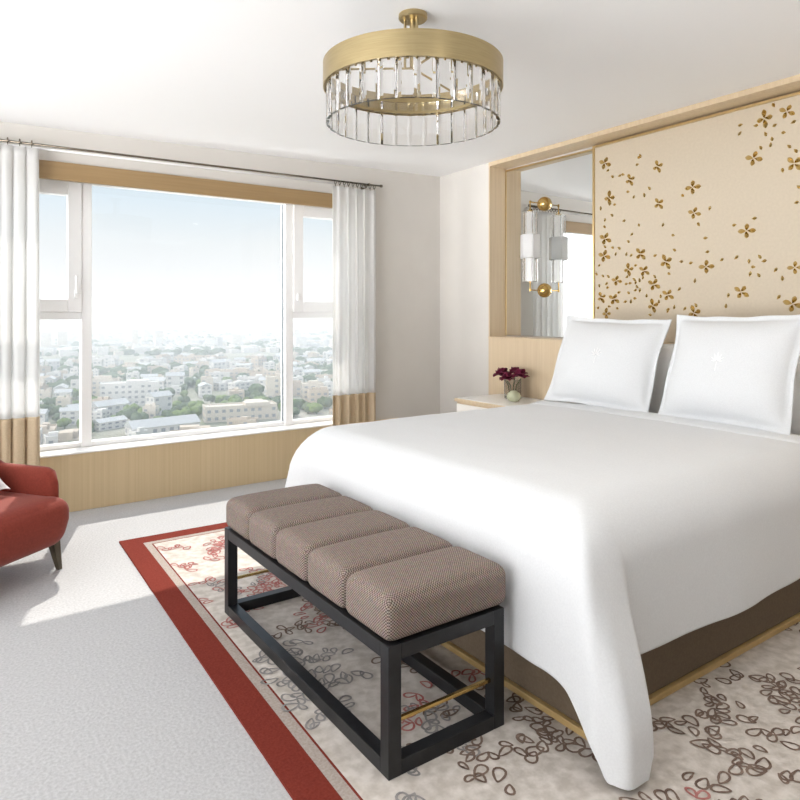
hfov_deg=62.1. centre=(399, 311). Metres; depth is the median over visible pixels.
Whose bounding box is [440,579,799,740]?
bed
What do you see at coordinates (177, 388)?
building
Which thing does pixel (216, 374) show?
building
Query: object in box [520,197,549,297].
wall sconce
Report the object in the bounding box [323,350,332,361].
building
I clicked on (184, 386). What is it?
tree
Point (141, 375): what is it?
building
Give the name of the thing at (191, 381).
tree
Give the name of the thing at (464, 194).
wall
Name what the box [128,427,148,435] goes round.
building
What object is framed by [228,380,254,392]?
building
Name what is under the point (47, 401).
tree
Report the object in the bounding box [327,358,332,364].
building
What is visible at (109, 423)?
building
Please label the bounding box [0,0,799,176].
ceiling
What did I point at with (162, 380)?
building
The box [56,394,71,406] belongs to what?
building
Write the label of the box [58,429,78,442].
building
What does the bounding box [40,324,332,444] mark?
terrain
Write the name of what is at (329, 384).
building
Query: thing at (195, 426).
building
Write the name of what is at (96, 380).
building
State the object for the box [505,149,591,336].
wall mirror
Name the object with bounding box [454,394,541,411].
nightstand
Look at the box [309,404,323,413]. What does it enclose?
tree
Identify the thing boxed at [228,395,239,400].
tree
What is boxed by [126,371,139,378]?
building
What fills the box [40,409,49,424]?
building
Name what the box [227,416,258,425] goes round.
building
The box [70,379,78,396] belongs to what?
building
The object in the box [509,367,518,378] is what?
flower
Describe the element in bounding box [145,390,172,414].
building
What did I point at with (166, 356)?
building
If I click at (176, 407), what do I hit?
tree
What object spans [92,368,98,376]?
building
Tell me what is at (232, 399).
tree
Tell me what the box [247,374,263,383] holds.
building
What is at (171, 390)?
tree
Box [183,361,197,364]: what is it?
building
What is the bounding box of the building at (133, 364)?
[127,363,137,366]
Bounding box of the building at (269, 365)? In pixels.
[263,361,274,369]
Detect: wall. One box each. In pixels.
[0,122,439,419]
[440,147,591,413]
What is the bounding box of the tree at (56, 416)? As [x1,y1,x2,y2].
[52,413,59,420]
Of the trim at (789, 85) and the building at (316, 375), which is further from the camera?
the building at (316, 375)
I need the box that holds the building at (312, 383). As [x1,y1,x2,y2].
[301,380,323,401]
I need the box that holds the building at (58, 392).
[54,389,72,396]
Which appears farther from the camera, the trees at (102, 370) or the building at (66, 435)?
the trees at (102, 370)
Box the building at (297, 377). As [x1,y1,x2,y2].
[295,376,302,381]
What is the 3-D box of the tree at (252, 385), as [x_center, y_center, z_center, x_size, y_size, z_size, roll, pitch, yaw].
[-106.143,57.215,492.530,12.068,8.369,10.219,0,0,44]
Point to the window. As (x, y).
(77, 305)
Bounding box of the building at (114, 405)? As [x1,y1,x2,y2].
[92,398,129,415]
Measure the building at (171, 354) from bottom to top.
11.958 m
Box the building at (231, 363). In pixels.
[229,361,239,367]
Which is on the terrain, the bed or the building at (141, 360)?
the building at (141, 360)
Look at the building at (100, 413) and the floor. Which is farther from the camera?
the building at (100, 413)
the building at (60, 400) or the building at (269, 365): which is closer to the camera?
the building at (60, 400)
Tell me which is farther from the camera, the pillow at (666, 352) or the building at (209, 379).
the building at (209, 379)
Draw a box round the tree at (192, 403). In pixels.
[187,401,202,411]
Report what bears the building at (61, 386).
on the terrain
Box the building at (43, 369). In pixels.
[40,365,50,375]
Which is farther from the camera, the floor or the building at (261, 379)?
the building at (261, 379)
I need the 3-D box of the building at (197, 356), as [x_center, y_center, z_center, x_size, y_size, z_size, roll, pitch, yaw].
[-242.859,55.613,793.029,18.502,11.573,7.171,0,0,6]
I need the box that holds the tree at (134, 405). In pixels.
[123,403,138,409]
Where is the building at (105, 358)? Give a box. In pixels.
[98,355,110,366]
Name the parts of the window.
handle, sill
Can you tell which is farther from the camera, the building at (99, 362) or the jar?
the building at (99, 362)
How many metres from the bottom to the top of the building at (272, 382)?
20.650 m
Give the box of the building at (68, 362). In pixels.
[64,360,72,365]
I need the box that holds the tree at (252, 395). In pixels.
[249,392,262,398]
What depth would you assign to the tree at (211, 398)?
439.51 m
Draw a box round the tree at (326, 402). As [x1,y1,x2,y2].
[317,396,332,408]
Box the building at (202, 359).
[199,358,210,361]
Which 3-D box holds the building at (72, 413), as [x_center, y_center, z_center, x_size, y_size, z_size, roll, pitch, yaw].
[-179.068,56.720,364.516,13.463,9.359,7.460,0,0,-20]
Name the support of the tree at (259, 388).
on the terrain
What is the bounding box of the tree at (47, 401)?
[42,397,55,404]
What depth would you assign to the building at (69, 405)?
377.08 m
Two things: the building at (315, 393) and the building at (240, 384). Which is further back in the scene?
the building at (240, 384)
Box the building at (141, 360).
[136,358,155,362]
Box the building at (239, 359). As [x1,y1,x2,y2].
[233,357,245,361]
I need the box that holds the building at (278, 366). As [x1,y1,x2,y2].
[276,362,280,370]
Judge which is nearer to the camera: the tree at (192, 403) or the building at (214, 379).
the tree at (192, 403)
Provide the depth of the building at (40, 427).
278.01 m
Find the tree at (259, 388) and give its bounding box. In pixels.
[250,385,263,392]
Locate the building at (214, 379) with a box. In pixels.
[213,378,220,382]
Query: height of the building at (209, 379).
12.869 m
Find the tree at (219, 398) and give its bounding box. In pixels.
[215,394,226,402]
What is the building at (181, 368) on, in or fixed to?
on the terrain
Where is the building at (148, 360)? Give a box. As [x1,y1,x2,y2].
[144,358,160,362]
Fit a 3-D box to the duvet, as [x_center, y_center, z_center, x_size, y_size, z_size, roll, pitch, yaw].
[0.798,0.992,3.420,2.048,0.772,2.339,0,0,-35]
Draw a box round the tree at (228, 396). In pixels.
[223,395,232,400]
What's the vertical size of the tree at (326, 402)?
7.962 m
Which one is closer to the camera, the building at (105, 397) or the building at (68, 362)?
the building at (105, 397)
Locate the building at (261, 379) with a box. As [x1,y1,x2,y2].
[258,377,264,386]
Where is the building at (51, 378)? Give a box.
[44,375,55,382]
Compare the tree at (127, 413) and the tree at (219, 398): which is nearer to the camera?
the tree at (127, 413)
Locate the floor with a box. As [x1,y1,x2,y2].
[0,478,291,799]
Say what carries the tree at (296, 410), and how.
on the terrain
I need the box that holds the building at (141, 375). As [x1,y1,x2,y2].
[140,374,157,378]
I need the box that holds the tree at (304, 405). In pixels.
[301,402,309,409]
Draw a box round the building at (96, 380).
[92,375,116,396]
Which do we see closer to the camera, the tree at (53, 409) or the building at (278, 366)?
the tree at (53, 409)
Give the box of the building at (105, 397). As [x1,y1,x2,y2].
[92,396,112,401]
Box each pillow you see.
[544,315,671,411]
[649,344,674,412]
[658,314,799,434]
[791,357,799,434]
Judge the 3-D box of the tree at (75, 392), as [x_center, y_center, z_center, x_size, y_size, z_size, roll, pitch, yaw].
[-229.648,57.603,471.902,7.450,7.595,9.634,0,0,22]
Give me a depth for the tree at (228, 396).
426.35 m
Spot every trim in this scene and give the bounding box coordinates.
[39,159,331,207]
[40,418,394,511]
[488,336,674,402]
[489,74,799,336]
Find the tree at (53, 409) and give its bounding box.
[47,404,61,416]
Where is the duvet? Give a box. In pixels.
[285,400,799,790]
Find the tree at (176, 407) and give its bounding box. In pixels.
[171,405,182,410]
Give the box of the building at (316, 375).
[315,374,332,377]
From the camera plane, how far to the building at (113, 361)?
724.09 m
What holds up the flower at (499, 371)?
in the vase
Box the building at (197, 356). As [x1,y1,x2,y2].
[188,354,204,358]
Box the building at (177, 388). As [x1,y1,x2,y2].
[164,385,180,393]
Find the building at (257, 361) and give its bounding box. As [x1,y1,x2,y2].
[251,355,266,369]
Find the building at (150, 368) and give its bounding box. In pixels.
[147,365,160,373]
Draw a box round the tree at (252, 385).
[248,383,264,392]
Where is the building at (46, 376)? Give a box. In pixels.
[40,375,59,380]
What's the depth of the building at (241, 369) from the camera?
612.28 m
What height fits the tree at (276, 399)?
7.101 m
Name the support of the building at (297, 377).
on the terrain
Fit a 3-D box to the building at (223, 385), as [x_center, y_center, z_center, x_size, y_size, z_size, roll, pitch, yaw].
[-138.565,57.556,524.695,8.365,7.689,15.588,0,0,38]
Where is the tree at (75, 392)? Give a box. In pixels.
[72,388,78,398]
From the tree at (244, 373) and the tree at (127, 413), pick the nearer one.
the tree at (127, 413)
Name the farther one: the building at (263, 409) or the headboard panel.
the building at (263, 409)
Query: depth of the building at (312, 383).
442.74 m
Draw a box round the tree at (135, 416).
[130,412,148,420]
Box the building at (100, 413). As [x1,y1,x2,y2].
[92,408,109,419]
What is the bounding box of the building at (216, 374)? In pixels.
[209,371,229,380]
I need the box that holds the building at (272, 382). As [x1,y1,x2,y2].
[265,373,280,397]
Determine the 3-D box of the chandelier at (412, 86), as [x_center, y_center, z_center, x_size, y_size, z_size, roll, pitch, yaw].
[0.058,-1.085,2.962,0.796,0.501,0.796,0,0,39]
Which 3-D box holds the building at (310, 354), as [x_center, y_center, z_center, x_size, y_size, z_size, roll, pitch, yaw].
[-107.581,55.485,826.894,8.159,11.830,20.448,0,0,-26]
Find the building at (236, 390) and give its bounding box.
[229,387,244,399]
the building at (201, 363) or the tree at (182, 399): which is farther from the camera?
the building at (201, 363)
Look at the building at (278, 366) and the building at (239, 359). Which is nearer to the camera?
the building at (278, 366)
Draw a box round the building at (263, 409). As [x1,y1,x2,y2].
[202,399,276,422]
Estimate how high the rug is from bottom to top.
0.012 m
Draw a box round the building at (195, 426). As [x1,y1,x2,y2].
[171,424,210,431]
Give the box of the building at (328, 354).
[325,352,332,360]
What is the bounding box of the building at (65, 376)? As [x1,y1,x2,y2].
[63,372,73,379]
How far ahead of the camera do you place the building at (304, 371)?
569.60 m
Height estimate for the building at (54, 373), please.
10.160 m
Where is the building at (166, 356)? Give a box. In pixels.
[155,354,169,362]
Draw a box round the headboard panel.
[592,91,799,342]
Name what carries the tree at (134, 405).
on the terrain
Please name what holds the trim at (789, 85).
attached to the wall at (464, 194)
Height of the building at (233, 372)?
11.006 m
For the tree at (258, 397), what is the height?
7.306 m
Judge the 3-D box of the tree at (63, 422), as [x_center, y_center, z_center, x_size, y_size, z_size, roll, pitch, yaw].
[-177.250,58.721,351.109,7.145,5.358,6.785,0,0,-10]
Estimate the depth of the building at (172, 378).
521.67 m
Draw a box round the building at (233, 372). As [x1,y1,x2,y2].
[222,368,238,380]
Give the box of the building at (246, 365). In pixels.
[235,363,252,369]
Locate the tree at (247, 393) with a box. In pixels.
[244,390,249,396]
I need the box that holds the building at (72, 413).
[59,407,78,424]
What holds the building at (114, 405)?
on the terrain
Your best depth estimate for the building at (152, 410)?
368.30 m
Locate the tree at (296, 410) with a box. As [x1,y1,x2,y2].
[293,407,299,416]
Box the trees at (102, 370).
[40,326,332,391]
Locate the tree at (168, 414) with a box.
[165,412,175,416]
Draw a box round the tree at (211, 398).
[203,394,215,403]
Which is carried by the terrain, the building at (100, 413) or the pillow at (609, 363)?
the building at (100, 413)
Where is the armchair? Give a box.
[0,460,68,569]
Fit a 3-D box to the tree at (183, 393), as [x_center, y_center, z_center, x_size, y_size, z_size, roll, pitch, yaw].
[-154.147,59.094,476.546,5.945,4.612,6.260,0,0,28]
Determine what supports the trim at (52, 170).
attached to the wall at (407, 204)
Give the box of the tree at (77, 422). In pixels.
[76,419,93,428]
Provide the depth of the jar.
5.28 m
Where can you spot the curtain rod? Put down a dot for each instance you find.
(1, 140)
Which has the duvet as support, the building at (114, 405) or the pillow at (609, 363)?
the pillow at (609, 363)
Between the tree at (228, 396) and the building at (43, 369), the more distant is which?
the building at (43, 369)
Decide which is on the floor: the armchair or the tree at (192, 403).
the armchair
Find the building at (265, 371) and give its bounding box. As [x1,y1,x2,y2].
[262,369,280,376]
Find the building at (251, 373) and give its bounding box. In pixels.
[249,369,262,375]
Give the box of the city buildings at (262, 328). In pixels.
[40,319,332,356]
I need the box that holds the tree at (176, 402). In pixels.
[172,400,181,406]
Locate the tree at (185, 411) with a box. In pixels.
[172,408,190,415]
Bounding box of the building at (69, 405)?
[65,403,78,406]
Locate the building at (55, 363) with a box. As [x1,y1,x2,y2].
[45,359,59,371]
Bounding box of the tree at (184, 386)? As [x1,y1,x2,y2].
[179,384,187,390]
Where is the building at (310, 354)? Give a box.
[308,352,318,357]
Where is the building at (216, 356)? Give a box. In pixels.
[207,355,227,358]
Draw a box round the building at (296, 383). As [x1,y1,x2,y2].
[293,380,301,395]
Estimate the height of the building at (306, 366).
10.048 m
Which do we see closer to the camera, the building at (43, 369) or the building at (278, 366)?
the building at (43, 369)
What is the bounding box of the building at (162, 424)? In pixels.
[124,414,200,434]
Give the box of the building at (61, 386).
[53,383,68,396]
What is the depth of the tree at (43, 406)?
382.88 m
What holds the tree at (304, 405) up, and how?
on the terrain
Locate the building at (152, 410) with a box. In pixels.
[142,403,158,418]
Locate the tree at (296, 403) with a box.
[293,400,304,408]
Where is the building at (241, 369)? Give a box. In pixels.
[235,367,253,374]
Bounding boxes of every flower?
[493,367,508,376]
[499,372,515,380]
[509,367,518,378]
[510,369,529,380]
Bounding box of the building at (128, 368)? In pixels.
[127,367,140,371]
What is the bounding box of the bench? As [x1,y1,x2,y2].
[225,484,505,780]
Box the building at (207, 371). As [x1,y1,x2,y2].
[205,368,225,376]
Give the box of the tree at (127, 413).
[116,409,133,419]
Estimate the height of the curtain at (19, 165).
2.542 m
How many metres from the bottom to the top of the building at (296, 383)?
11.627 m
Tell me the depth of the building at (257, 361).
708.36 m
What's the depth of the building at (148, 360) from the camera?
739.28 m
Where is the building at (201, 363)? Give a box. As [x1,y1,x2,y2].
[197,361,208,368]
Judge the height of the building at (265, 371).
10.014 m
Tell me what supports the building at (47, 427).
on the terrain
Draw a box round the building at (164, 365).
[161,364,170,370]
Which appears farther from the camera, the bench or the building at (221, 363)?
the building at (221, 363)
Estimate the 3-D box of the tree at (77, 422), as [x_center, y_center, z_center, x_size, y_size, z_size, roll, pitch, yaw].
[-161.881,57.713,340.753,8.518,7.374,9.070,0,0,-1]
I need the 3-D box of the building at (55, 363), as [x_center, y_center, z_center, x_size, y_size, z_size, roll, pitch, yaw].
[-360.294,55.014,689.511,8.462,12.771,13.153,0,0,40]
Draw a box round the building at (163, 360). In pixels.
[160,357,165,364]
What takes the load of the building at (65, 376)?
on the terrain
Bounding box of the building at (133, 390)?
[100,379,158,404]
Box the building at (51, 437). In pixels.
[43,431,58,444]
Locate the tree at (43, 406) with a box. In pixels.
[40,404,48,409]
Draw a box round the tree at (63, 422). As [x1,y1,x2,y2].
[56,418,71,427]
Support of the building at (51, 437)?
on the terrain
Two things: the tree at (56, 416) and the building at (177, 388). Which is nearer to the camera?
the tree at (56, 416)
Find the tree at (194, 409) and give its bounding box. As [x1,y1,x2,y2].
[181,405,200,415]
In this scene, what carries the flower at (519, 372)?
in the vase
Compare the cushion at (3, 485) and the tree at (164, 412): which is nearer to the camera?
the cushion at (3, 485)
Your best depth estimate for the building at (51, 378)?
519.32 m
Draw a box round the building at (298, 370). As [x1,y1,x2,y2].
[293,367,302,376]
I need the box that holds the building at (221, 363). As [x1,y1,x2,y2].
[209,359,225,368]
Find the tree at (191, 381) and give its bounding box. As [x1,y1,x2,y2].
[187,378,198,386]
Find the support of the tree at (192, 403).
on the terrain
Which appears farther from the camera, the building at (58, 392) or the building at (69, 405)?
the building at (58, 392)
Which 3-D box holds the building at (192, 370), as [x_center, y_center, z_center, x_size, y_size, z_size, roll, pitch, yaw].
[-194.113,56.086,627.066,6.264,10.628,6.963,0,0,39]
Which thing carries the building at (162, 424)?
on the terrain
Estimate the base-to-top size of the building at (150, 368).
9.580 m
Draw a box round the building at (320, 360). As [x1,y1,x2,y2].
[307,358,324,364]
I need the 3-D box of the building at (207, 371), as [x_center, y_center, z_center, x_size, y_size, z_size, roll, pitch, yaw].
[-167.652,56.307,604.463,18.014,10.186,7.187,0,0,2]
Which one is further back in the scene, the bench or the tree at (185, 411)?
the tree at (185, 411)
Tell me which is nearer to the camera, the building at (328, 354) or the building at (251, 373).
the building at (251, 373)
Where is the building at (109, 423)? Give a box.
[93,415,127,430]
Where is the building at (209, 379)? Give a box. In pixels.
[201,375,212,391]
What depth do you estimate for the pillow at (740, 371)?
3.60 m
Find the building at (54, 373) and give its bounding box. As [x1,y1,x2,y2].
[46,370,60,378]
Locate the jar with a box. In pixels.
[506,390,520,401]
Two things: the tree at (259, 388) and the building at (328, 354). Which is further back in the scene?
the building at (328, 354)
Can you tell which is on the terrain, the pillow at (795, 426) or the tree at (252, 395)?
the tree at (252, 395)
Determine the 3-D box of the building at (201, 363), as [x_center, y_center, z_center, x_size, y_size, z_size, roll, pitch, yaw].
[-202.154,56.168,685.456,12.378,10.464,9.784,0,0,-1]
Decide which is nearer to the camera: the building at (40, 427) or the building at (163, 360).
the building at (40, 427)
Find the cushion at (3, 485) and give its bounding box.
[0,479,9,489]
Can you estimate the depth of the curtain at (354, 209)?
5.88 m
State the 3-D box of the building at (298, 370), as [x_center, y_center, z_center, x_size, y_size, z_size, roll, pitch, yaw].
[-94.665,55.460,599.799,13.120,11.880,8.440,0,0,-25]
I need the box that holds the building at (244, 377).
[237,375,246,380]
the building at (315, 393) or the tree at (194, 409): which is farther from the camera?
the building at (315, 393)
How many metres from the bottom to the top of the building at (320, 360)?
10.009 m
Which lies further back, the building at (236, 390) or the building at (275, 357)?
the building at (275, 357)
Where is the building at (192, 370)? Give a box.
[189,366,198,376]
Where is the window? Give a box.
[39,178,332,457]
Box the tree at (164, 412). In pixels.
[161,409,173,416]
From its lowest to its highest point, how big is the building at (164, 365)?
9.635 m
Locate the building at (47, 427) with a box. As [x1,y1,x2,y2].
[40,422,56,438]
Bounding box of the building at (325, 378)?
[317,376,330,381]
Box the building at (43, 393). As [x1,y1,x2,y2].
[40,388,51,398]
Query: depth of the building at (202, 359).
697.72 m
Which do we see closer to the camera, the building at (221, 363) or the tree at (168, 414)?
the tree at (168, 414)
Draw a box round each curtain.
[0,137,39,465]
[332,180,375,425]
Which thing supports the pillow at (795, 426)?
on the bed
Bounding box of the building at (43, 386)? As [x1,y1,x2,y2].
[40,383,48,389]
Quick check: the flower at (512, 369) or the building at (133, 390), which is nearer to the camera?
the flower at (512, 369)
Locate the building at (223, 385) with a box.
[213,379,232,390]
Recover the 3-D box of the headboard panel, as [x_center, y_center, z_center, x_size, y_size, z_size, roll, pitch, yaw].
[2.118,-0.554,4.409,0.060,1.548,2.048,0,0,-35]
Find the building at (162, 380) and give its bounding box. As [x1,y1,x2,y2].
[143,377,165,388]
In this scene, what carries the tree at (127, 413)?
on the terrain
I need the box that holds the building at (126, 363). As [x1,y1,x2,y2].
[122,362,141,366]
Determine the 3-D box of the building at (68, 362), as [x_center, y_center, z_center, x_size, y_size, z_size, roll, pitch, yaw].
[-350.745,56.091,703.357,8.356,10.617,15.572,0,0,-24]
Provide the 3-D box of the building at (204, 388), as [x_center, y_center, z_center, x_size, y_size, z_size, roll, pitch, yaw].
[-141.327,56.308,481.917,9.186,10.184,14.280,0,0,-23]
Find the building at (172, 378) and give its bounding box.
[165,372,184,386]
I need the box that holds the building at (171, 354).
[161,352,173,361]
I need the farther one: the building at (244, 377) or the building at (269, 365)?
the building at (269, 365)
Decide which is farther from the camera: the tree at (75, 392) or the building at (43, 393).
the tree at (75, 392)
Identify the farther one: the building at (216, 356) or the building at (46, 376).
the building at (216, 356)
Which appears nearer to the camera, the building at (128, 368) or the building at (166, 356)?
the building at (128, 368)
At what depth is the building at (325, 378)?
502.67 m
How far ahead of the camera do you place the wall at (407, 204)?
6.21 m
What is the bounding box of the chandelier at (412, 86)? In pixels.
[323,8,502,145]
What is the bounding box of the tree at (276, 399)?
[270,396,280,405]
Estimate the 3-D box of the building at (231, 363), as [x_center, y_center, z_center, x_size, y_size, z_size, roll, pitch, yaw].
[-175.311,56.549,703.300,8.504,9.702,19.711,0,0,-22]
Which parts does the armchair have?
backrest, seat, leg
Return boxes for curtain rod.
[0,139,382,188]
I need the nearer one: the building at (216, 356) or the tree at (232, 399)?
the tree at (232, 399)
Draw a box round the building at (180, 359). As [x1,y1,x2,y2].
[174,355,195,363]
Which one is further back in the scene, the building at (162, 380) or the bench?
the building at (162, 380)
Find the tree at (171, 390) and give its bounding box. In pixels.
[160,387,174,396]
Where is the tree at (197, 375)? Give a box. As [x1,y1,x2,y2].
[192,373,204,378]
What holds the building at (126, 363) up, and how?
on the terrain
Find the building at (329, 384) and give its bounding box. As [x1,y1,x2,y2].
[323,381,332,395]
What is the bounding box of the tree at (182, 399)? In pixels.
[177,396,189,402]
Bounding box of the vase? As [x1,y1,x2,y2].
[504,378,520,398]
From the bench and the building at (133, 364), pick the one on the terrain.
the building at (133, 364)
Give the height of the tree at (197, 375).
8.415 m
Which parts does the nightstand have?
drawer, frame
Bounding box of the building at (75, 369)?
[70,366,78,375]
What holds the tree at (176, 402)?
on the terrain
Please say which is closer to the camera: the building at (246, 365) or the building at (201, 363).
the building at (246, 365)
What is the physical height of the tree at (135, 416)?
7.027 m
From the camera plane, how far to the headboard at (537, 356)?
5.59 m
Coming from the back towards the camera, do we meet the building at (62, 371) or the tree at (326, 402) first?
the building at (62, 371)
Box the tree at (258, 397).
[255,396,267,399]
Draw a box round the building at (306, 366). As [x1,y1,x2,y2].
[304,365,314,368]
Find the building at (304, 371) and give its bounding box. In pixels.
[302,369,321,375]
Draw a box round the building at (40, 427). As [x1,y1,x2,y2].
[40,427,41,444]
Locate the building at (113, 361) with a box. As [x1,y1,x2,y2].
[108,358,117,365]
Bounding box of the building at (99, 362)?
[93,358,102,366]
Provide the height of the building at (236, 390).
9.446 m
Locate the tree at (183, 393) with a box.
[180,391,187,395]
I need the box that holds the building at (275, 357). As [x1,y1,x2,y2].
[273,355,280,359]
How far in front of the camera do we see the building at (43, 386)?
460.82 m
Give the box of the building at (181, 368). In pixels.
[173,365,187,371]
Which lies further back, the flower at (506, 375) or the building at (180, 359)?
the building at (180, 359)
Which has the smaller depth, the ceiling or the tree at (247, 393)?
the ceiling
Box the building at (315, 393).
[307,386,328,402]
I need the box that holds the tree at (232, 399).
[230,398,241,401]
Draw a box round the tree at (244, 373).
[236,372,247,377]
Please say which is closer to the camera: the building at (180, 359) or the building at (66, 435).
the building at (66, 435)
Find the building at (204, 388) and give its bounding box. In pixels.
[197,382,211,397]
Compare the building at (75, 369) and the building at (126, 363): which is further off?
the building at (126, 363)
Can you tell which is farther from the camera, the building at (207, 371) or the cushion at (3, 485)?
the building at (207, 371)
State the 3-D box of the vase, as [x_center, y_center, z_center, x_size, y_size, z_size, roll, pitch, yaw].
[0.936,0.635,5.529,0.144,0.160,0.144,0,0,-35]
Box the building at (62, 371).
[60,370,67,378]
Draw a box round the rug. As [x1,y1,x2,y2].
[119,522,799,799]
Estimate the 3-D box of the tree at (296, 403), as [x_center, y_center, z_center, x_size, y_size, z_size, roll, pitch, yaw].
[-64.334,58.133,417.599,9.968,6.535,11.771,0,0,-35]

